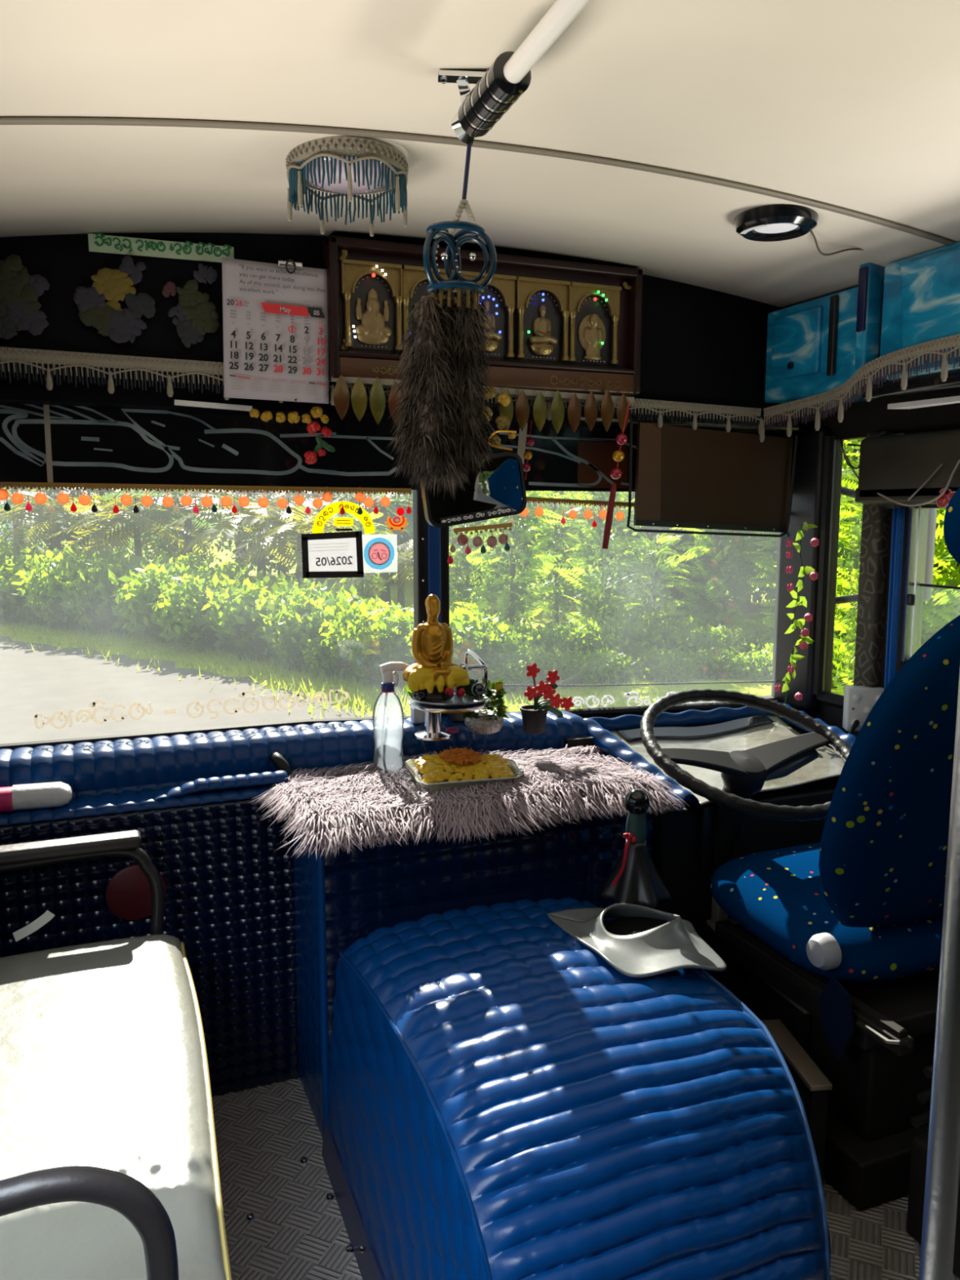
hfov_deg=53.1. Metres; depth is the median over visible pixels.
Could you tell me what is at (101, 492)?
palm tree
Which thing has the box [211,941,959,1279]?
floor
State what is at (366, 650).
bush
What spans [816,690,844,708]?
trim
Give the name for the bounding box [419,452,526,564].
mirror
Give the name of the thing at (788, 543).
flower
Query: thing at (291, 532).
young palm
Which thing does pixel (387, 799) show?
rug
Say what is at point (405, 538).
leafy tree
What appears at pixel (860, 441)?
leafy tree
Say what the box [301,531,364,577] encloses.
windshield sticker
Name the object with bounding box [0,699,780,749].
trim
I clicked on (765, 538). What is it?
leafy tree
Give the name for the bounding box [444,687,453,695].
flower
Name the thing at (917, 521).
trim
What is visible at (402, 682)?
bush
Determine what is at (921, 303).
locker
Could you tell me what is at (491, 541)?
pendant
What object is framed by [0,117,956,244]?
trim
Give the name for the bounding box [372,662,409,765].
spray bottle
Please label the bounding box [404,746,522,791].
food tray
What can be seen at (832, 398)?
fringe
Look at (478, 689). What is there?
glass ball
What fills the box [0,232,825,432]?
panel
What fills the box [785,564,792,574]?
flower
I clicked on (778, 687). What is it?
flower
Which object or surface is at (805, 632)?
flower
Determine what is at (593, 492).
leafy tree
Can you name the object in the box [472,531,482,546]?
pendant
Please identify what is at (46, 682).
road
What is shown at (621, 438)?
tassel
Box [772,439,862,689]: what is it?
feathery tree
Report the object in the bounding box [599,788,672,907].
lever
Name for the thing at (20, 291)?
flowers
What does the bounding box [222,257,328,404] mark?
wall calendar
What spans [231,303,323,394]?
print
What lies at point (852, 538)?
feathery tree
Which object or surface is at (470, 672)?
bush
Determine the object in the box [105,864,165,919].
reflector
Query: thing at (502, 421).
flower garland
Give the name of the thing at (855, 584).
feathery tree
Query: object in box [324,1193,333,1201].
bolt
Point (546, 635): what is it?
bush
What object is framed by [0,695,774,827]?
wall
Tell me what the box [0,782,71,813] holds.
tube
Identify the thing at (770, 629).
bush
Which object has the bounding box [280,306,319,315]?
print
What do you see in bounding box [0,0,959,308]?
ceiling
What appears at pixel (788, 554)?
flower
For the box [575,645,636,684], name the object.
bush
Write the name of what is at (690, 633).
bush
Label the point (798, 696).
flower
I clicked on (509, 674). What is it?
bush
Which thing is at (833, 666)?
bush
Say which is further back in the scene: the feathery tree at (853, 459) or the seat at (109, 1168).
the feathery tree at (853, 459)
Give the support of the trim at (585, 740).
attached to the wall
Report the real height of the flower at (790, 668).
0.028 m
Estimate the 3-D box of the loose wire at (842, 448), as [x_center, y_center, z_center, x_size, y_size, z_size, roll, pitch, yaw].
[1.073,-0.433,2.509,0.032,0.168,0.469,-2,8,-14]
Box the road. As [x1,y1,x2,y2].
[0,635,388,743]
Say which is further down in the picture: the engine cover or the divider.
the engine cover
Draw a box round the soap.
[444,727,458,733]
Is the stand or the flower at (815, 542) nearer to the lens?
the stand
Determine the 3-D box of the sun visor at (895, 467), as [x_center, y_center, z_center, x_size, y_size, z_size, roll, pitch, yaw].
[1.248,-0.407,2.217,0.110,0.180,0.920,-3,8,-22]
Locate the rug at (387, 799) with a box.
[250,744,684,857]
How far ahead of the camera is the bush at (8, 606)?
19.20 m
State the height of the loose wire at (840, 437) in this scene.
0.099 m
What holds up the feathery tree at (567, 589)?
on the grass verge
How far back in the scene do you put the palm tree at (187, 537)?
19.51 m
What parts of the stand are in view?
stem, plate, plate, steel guard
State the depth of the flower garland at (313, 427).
2.27 m
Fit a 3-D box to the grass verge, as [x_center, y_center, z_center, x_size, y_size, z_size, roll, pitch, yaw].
[-3.217,-2.509,32.792,63.210,0.900,48.849,6,10,37]
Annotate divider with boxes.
[854,262,883,370]
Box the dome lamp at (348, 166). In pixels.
[285,136,408,236]
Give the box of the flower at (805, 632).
[800,628,808,637]
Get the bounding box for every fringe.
[0,346,334,405]
[336,382,762,434]
[509,496,789,537]
[759,333,959,442]
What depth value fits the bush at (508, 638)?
12.15 m
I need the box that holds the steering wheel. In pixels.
[640,688,851,876]
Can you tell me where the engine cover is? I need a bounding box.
[321,897,831,1279]
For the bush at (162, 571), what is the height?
1.638 m
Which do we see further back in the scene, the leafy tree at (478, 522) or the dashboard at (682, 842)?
the leafy tree at (478, 522)
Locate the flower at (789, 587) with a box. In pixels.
[786,582,793,591]
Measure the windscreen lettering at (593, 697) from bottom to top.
0.088 m
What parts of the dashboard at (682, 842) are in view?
instrument glass, casing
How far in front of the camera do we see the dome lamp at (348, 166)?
1.68 m
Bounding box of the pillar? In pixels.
[412,471,449,716]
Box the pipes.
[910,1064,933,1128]
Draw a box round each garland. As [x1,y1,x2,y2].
[0,481,411,515]
[249,406,335,464]
[331,375,634,434]
[480,386,516,455]
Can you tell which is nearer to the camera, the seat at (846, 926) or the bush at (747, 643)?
the seat at (846, 926)
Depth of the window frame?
2.70 m
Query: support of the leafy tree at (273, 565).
on the grass verge
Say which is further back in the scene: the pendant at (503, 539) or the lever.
the pendant at (503, 539)
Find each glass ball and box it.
[412,688,426,701]
[471,682,485,697]
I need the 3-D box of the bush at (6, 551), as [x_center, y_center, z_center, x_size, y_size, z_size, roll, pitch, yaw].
[-10.158,-1.143,20.259,2.841,1.892,2.068,2,8,18]
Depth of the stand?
2.34 m
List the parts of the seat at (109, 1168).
rail, rail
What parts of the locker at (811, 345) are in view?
knob, door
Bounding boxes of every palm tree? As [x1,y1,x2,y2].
[7,487,196,559]
[11,486,107,559]
[95,488,281,565]
[187,488,270,576]
[232,489,413,584]
[306,489,413,603]
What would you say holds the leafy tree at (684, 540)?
on the grass verge
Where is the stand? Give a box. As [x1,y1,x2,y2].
[408,649,491,740]
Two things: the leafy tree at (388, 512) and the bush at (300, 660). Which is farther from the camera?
the leafy tree at (388, 512)
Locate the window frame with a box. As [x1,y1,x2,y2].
[807,399,959,748]
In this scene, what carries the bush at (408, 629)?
on the grass verge
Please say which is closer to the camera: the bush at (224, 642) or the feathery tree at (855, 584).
the feathery tree at (855, 584)
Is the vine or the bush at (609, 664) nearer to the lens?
the vine
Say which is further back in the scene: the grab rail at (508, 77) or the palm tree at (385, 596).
the palm tree at (385, 596)
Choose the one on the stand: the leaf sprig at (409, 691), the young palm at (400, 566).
the leaf sprig at (409, 691)
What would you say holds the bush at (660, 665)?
on the grass verge
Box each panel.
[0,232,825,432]
[0,798,299,1097]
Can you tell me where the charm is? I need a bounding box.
[385,141,498,498]
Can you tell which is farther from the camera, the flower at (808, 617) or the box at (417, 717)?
the flower at (808, 617)
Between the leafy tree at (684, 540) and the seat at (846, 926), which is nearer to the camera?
the seat at (846, 926)
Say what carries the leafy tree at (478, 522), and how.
on the grass verge
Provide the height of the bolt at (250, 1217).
0.008 m
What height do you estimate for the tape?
0.019 m
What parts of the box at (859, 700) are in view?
knob, knob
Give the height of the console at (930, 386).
0.035 m
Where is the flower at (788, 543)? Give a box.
[785,538,792,547]
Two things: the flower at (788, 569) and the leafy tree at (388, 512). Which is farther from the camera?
the leafy tree at (388, 512)
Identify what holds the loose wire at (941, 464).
attached to the window frame
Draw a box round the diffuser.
[754,223,798,233]
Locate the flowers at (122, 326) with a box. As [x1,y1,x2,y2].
[73,255,155,342]
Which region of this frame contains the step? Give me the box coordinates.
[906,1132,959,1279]
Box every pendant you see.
[457,528,467,546]
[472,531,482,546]
[486,532,497,546]
[497,528,507,544]
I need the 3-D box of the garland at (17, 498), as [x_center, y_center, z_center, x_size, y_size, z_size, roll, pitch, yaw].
[-0.633,-0.341,2.331,0.980,0.075,0.015,-3,8,-22]
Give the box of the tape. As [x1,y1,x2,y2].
[174,400,252,411]
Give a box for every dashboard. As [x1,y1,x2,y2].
[0,709,595,826]
[583,702,856,943]
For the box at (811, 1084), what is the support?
on the floor
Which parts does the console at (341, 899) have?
panel, panel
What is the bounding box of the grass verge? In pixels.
[0,533,850,716]
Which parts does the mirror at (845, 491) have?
arm, arm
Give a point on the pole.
(943, 1160)
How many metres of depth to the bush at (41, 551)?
18.88 m
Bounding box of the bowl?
[464,709,503,734]
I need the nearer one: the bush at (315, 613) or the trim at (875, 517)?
the trim at (875, 517)
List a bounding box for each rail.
[438,0,591,145]
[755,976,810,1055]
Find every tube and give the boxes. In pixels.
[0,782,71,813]
[489,680,777,686]
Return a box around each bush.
[0,540,34,608]
[0,541,105,625]
[0,554,46,622]
[11,547,128,630]
[53,546,143,633]
[88,550,174,635]
[110,550,227,642]
[120,559,271,645]
[146,559,270,651]
[200,570,326,661]
[200,582,271,652]
[254,576,351,667]
[271,631,315,671]
[273,584,391,666]
[288,595,413,674]
[299,634,352,678]
[315,596,413,678]
[333,605,413,683]
[346,652,394,686]
[369,600,512,665]
[369,643,413,685]
[403,605,512,682]
[453,660,483,682]
[461,619,537,670]
[471,648,531,693]
[510,621,570,660]
[515,642,592,688]
[537,616,617,659]
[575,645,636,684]
[588,604,671,667]
[631,645,698,683]
[647,614,733,660]
[674,644,751,680]
[693,622,773,658]
[733,641,773,681]
[755,626,773,649]
[831,653,853,688]
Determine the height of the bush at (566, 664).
0.707 m
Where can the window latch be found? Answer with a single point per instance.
(910, 597)
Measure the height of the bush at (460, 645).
1.230 m
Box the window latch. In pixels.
[906,582,959,605]
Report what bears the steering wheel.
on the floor
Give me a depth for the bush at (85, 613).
17.53 m
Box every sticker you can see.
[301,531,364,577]
[311,501,374,533]
[363,537,394,569]
[385,507,408,532]
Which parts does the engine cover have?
panel, panel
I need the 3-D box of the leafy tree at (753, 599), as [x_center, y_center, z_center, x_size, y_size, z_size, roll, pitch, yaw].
[5.646,-3.263,19.737,3.690,5.664,4.627,0,8,3]
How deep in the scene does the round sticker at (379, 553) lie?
2.52 m
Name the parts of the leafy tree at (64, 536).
crown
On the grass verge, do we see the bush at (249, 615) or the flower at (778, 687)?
the bush at (249, 615)
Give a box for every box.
[410,706,425,724]
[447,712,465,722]
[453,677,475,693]
[760,1019,832,1183]
[842,685,884,731]
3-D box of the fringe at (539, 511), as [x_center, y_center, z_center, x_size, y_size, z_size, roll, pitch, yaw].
[0.505,-0.357,2.792,1.086,0.127,0.015,-3,8,-22]
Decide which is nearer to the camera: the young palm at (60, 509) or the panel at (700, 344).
the panel at (700, 344)
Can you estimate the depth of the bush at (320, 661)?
12.90 m
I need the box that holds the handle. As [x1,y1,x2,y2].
[269,751,291,776]
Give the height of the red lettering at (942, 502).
0.053 m
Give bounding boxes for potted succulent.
[461,677,508,734]
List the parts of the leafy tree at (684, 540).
crown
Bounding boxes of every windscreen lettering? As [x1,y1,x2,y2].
[34,688,349,728]
[571,691,715,708]
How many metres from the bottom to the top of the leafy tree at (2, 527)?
6.469 m
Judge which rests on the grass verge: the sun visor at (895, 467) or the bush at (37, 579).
the bush at (37, 579)
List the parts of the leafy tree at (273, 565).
crown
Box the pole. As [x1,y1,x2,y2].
[919,671,959,1279]
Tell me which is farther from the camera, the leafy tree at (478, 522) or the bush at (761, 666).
the leafy tree at (478, 522)
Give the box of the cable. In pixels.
[848,720,859,733]
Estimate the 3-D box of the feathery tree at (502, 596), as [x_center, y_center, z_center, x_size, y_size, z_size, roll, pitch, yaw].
[0.559,-1.461,14.458,1.920,3.490,1.660,-6,10,-39]
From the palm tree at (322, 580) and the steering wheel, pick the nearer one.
the steering wheel
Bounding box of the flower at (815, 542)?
[810,537,818,546]
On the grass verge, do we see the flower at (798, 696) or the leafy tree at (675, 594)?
the leafy tree at (675, 594)
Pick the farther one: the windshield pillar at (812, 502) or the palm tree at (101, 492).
the palm tree at (101, 492)
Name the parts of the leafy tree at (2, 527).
crown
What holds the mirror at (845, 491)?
attached to the window frame
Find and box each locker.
[764,280,888,405]
[880,241,959,380]
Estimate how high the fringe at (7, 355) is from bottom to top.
0.093 m
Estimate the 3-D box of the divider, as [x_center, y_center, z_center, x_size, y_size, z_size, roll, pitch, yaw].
[0.947,-0.797,2.342,0.056,0.270,0.035,-3,8,-22]
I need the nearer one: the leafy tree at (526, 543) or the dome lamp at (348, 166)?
the dome lamp at (348, 166)
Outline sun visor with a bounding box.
[580,414,798,537]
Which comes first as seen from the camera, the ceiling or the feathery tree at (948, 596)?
the ceiling
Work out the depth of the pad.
2.18 m
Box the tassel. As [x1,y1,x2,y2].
[601,400,630,549]
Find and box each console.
[292,753,653,1139]
[862,368,959,401]
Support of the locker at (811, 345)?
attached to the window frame
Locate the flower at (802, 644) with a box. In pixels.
[799,640,807,649]
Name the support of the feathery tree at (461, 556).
on the grass verge
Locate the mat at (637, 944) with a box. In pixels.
[546,902,726,977]
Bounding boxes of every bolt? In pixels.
[245,1213,255,1222]
[299,1156,308,1164]
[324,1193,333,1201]
[344,1244,353,1253]
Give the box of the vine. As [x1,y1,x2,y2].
[774,521,818,724]
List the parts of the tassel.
cord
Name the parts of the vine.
stem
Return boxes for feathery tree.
[330,510,395,604]
[448,516,502,618]
[453,490,573,635]
[517,491,598,625]
[530,490,653,633]
[617,528,692,631]
[665,527,774,635]
[744,504,848,653]
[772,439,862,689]
[831,468,924,695]
[836,438,959,646]
[920,507,959,645]
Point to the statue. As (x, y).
(432, 641)
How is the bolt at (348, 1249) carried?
on the floor
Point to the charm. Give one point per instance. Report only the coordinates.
(442, 384)
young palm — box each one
[0,487,134,555]
[46,492,218,563]
[162,488,345,581]
[218,504,367,590]
[335,533,474,612]
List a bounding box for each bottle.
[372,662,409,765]
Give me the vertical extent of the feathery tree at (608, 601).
3.224 m
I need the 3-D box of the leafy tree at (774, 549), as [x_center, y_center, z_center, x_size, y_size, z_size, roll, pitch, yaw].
[6.415,-2.738,15.908,3.690,5.634,4.627,-2,8,-12]
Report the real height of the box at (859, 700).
0.125 m
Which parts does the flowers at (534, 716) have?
pot, stem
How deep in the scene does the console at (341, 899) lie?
2.08 m
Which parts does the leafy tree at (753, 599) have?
crown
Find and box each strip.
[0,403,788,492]
[88,232,234,262]
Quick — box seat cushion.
[710,842,942,982]
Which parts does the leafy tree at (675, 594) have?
crown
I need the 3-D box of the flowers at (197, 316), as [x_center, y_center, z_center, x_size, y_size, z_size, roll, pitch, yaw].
[-0.644,-0.746,2.140,0.121,0.185,0.009,-3,8,-21]
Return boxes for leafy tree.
[0,486,27,557]
[0,486,131,559]
[93,489,255,564]
[217,490,351,575]
[275,491,413,578]
[337,492,453,584]
[448,493,554,591]
[506,491,596,586]
[542,491,669,617]
[589,492,743,622]
[597,501,729,601]
[672,533,775,608]
[721,449,846,602]
[730,440,860,613]
[837,440,944,639]
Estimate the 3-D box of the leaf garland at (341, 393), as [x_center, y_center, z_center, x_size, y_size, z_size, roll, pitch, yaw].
[0.034,-0.578,2.387,0.813,0.122,0.020,-3,8,-22]
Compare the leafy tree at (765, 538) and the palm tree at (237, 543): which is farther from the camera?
the palm tree at (237, 543)
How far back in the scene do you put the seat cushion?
1.98 m
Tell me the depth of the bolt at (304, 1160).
2.01 m
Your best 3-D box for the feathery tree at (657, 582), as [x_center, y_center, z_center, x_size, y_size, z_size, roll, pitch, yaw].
[2.604,-0.666,14.030,1.080,1.930,0.934,-2,8,-13]
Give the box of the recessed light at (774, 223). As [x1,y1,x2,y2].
[734,204,863,255]
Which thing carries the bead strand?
hanging from the panel at (700, 344)
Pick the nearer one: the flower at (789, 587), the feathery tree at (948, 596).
the flower at (789, 587)
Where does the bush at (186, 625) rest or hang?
on the grass verge
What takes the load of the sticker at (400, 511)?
attached to the window
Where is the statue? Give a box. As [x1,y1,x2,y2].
[402,594,469,702]
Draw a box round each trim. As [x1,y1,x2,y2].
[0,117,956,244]
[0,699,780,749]
[564,706,808,764]
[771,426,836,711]
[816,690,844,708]
[853,431,895,687]
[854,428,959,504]
[899,506,928,662]
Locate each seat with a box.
[0,830,231,1279]
[710,487,959,1210]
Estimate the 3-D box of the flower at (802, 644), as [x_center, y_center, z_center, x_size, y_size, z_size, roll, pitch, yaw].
[0.961,0.017,2.855,0.023,0.028,0.022,-3,8,-22]
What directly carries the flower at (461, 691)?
on the stand
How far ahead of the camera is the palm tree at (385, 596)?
20.51 m
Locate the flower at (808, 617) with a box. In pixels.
[804,613,812,622]
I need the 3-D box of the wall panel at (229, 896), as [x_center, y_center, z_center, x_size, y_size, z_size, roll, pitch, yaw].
[-0.767,0.723,2.140,0.735,0.700,0.030,-3,8,-22]
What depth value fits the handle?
2.28 m
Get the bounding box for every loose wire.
[839,435,860,469]
[840,447,959,506]
[907,463,942,500]
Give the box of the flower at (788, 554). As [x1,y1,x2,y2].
[785,549,792,559]
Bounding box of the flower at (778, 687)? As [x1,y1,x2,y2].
[774,684,781,693]
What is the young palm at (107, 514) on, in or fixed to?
on the grass verge
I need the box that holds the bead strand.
[522,420,534,479]
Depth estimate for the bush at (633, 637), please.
13.08 m
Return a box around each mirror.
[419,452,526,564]
[835,486,937,604]
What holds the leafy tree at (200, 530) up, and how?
on the grass verge
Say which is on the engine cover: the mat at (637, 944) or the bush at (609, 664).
the mat at (637, 944)
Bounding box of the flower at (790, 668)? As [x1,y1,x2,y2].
[786,664,794,673]
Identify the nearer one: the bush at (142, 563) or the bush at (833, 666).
the bush at (833, 666)
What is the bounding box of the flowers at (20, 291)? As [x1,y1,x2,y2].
[0,253,49,339]
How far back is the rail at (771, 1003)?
2.11 m
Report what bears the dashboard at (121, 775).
attached to the wall panel at (229, 896)
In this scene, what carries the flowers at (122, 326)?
attached to the panel at (700, 344)
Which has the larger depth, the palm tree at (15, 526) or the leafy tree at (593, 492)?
the palm tree at (15, 526)
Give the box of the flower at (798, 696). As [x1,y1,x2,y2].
[794,692,803,701]
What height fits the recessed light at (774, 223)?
0.049 m
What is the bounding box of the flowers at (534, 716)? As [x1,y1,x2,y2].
[520,662,573,733]
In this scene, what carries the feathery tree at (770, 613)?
on the grass verge
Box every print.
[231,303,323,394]
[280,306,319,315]
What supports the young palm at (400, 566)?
on the grass verge
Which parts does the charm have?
cord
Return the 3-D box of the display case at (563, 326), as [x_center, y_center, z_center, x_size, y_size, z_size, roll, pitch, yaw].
[0.030,-0.791,2.391,0.832,0.319,0.072,-3,8,-22]
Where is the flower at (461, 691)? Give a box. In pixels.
[456,688,465,697]
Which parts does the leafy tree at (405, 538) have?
crown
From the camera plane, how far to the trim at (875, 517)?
2.69 m
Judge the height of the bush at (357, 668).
0.625 m
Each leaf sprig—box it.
[403,683,414,700]
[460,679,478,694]
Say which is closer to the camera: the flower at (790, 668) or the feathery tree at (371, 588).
the flower at (790, 668)
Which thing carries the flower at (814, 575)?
on the vine
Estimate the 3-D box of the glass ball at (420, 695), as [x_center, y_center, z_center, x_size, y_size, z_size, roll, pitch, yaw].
[-0.146,0.130,2.315,0.036,0.036,0.035,-3,8,-22]
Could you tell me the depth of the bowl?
2.38 m
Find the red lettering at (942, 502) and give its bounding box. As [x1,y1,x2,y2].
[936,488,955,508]
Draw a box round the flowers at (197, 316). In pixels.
[162,263,219,347]
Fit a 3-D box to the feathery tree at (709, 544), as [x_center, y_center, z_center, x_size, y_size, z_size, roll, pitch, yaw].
[3.829,-1.578,14.682,1.971,3.674,2.280,-3,8,-22]
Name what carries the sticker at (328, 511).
attached to the window
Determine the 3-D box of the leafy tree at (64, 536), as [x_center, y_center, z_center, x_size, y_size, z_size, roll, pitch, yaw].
[-13.331,-4.965,30.948,4.361,6.114,5.468,-3,8,-20]
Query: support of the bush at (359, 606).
on the grass verge
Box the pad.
[152,770,288,800]
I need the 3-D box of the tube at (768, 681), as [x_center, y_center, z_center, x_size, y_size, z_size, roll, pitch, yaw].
[0.431,0.129,2.852,1.138,0.069,0.004,-3,8,-22]
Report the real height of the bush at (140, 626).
1.787 m
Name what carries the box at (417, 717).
on the dashboard at (121, 775)
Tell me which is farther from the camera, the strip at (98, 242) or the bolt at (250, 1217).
the strip at (98, 242)
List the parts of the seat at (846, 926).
slide rail, seat, recliner plate, recliner lever, backrest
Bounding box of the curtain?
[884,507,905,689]
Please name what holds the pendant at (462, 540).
attached to the mirror at (500, 491)
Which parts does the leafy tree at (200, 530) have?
crown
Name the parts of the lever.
knob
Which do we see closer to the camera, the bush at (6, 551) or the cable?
the cable
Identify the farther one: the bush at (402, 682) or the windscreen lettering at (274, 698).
the bush at (402, 682)
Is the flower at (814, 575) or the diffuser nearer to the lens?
the diffuser
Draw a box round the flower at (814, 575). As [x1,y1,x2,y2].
[809,571,817,580]
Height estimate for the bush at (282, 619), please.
1.451 m
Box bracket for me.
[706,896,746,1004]

